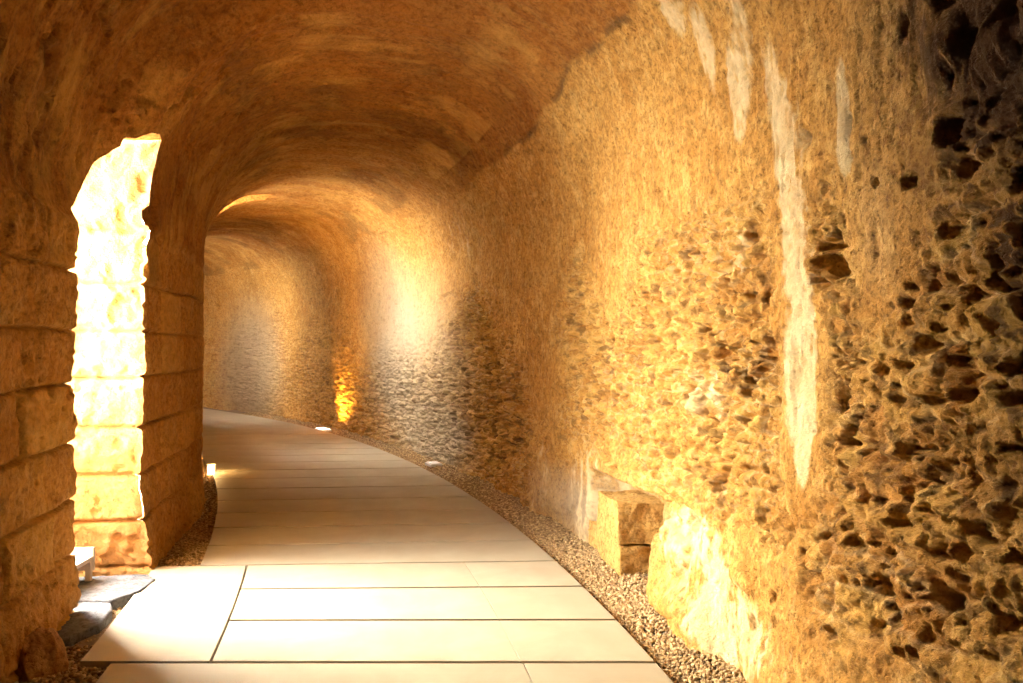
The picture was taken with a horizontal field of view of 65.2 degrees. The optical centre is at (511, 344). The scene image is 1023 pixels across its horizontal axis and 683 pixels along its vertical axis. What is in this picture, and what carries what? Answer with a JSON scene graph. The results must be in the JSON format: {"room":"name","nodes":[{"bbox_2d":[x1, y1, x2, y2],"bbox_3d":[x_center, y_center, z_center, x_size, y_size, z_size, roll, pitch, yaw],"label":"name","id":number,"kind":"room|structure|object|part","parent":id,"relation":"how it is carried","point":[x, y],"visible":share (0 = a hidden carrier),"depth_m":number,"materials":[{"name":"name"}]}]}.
{"room":"underground passage","nodes":[
{"label":"underground passage","id":0,"kind":"room"},
{"bbox_2d":[0,133,270,682],"bbox_3d":[-8.380,-0.749,6.499,13.144,4.738,29.846,0,0,0],"label":"wall","id":1,"kind":"structure","parent":0,"point":[102,345],"depth_m":5.28,"materials":[{"name":"stone"}]},
{"bbox_2d":[59,407,736,682],"bbox_3d":[-5.478,1.535,7.769,11.147,0.089,37.454,0,0,-22],"label":"floor","id":2,"kind":"structure","parent":0,"point":[93,641],"depth_m":4.23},
{"bbox_2d":[14,627,68,682],"bbox_3d":[-2.233,1.492,3.782,0.230,0.286,0.296,0,0,-35],"label":"boulder","id":3,"kind":"object","parent":2,"relation":"on","point":[43,654],"visible":0.81,"depth_m":3.72,"materials":[{"name":"brown stone"}]},
{"bbox_2d":[14,606,124,682],"bbox_3d":[-2.157,1.537,3.884,0.589,0.050,3.018,0,0,-10],"label":"gravel","id":4,"kind":"object","parent":2,"relation":"on","point":[77,653],"visible":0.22,"depth_m":3.74,"materials":[{"name":"brown gravel"}]},
{"bbox_2d":[57,602,112,646],"bbox_3d":[-2.764,1.549,4.327,1.108,0.135,0.645,0,0,0],"label":"stone","id":5,"kind":"object","parent":2,"relation":"on","point":[88,619],"visible":0.23,"depth_m":4.33,"materials":[{"name":"stone"}]},
{"bbox_2d":[78,574,154,609],"bbox_3d":[-2.799,1.549,4.909,1.098,0.141,0.584,0,0,0],"label":"stone","id":6,"kind":"object","parent":2,"relation":"on","point":[117,590],"visible":0.34,"depth_m":4.90,"materials":[{"name":"stone"}]},
{"bbox_2d":[70,547,94,581],"bbox_3d":[-2.810,1.385,4.812,0.360,0.205,0.522,0,0,-3],"label":"bench","id":7,"kind":"object","parent":6,"relation":"on","point":[85,556],"visible":0.33,"depth_m":5.05,"materials":[{"name":"stone"}]},
{"bbox_3d":[-2.810,1.347,4.801,0.360,0.027,0.500,0,0,-3],"label":"seat","id":8,"kind":"part","parent":7,"relation":"part of","materials":[{"name":"white stone"}]},
{"bbox_3d":[-2.667,1.424,5.045,0.035,0.128,0.030,0,0,-3],"label":"leg","id":9,"kind":"part","parent":7,"relation":"part of","materials":[{"name":"beige stone"}]},
{"bbox_2d":[144,461,217,574],"bbox_3d":[-3.853,1.533,9.298,0.768,0.048,8.641,0,0,-24],"label":"gravel","id":10,"kind":"object","parent":2,"relation":"on","point":[190,550],"visible":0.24,"depth_m":6.32,"materials":[{"name":"brown gravel"}]},
{"bbox_2d":[206,464,215,475],"bbox_3d":[-3.530,1.466,9.400,0.110,0.128,0.110,0,0,-20],"label":"lantern","id":11,"kind":"object","parent":10,"relation":"on","point":[210,466],"visible":0.81,"depth_m":9.36,"materials":[{"name":"metal"}]},
{"bbox_3d":[-3.530,1.464,9.400,0.072,0.099,0.072,0,0,-20],"label":"lamp glass","id":12,"kind":"part","parent":11,"relation":"part of","materials":[{"name":"white glass"}]},
{"bbox_2d":[80,409,672,682],"bbox_3d":[-5.571,1.522,11.633,6.345,0.046,28.448,0,0,-32],"label":"walkway","id":13,"kind":"object","parent":2,"relation":"on","point":[361,563],"visible":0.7,"depth_m":4.81,"materials":[{"name":"stone"}]},
{"bbox_2d":[242,412,746,682],"bbox_3d":[-2.355,1.513,9.745,7.480,0.088,16.341,0,0,0],"label":"gravel","id":14,"kind":"object","parent":2,"relation":"on","point":[569,555],"visible":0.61,"depth_m":5.26,"materials":[{"name":"beige gravel"}]},
{"bbox_2d":[314,427,331,431],"bbox_3d":[-3.346,1.520,14.201,0.180,0.080,0.400,0,0,-33],"label":"recessed light","id":15,"kind":"object","parent":14,"relation":"in","point":[321,428],"visible":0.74,"depth_m":14.08,"materials":[{"name":"metal"}]},
{"bbox_2d":[425,461,442,466],"bbox_3d":[-0.977,1.520,10.084,0.160,0.080,0.260,0,0,-23],"label":"recessed light","id":16,"kind":"object","parent":14,"relation":"in","point":[429,463],"visible":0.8,"depth_m":9.99,"materials":[{"name":"metal"}]},
{"bbox_2d":[588,520,651,576],"bbox_3d":[0.844,1.430,5.724,0.458,0.262,1.125,0,0,-8],"label":"squared stone block","id":17,"kind":"object","parent":2,"relation":"on","point":[633,558],"visible":0.33,"depth_m":5.21,"materials":[{"name":"stone"}]},
{"bbox_2d":[596,490,663,544],"bbox_3d":[0.839,1.159,5.397,0.488,0.310,0.462,0,0,0],"label":"squared stone block","id":18,"kind":"object","parent":17,"relation":"on","point":[626,516],"visible":0.79,"depth_m":5.20,"materials":[{"name":"stone"}]},
{"bbox_2d":[0,0,1022,315],"bbox_3d":[-6.715,-1.571,7.267,16.430,1.702,33.331,0,0,0],"label":"ceiling","id":19,"kind":"structure","parent":0,"point":[399,148],"depth_m":5.37,"materials":[{"name":"stone"}]},
{"bbox_2d":[202,58,1022,682],"bbox_3d":[-6.036,0.450,7.288,15.102,2.340,33.382,0,0,0],"label":"wall","id":20,"kind":"structure","parent":0,"point":[814,368],"depth_m":3.34,"materials":[{"name":"stone"}]}
]}

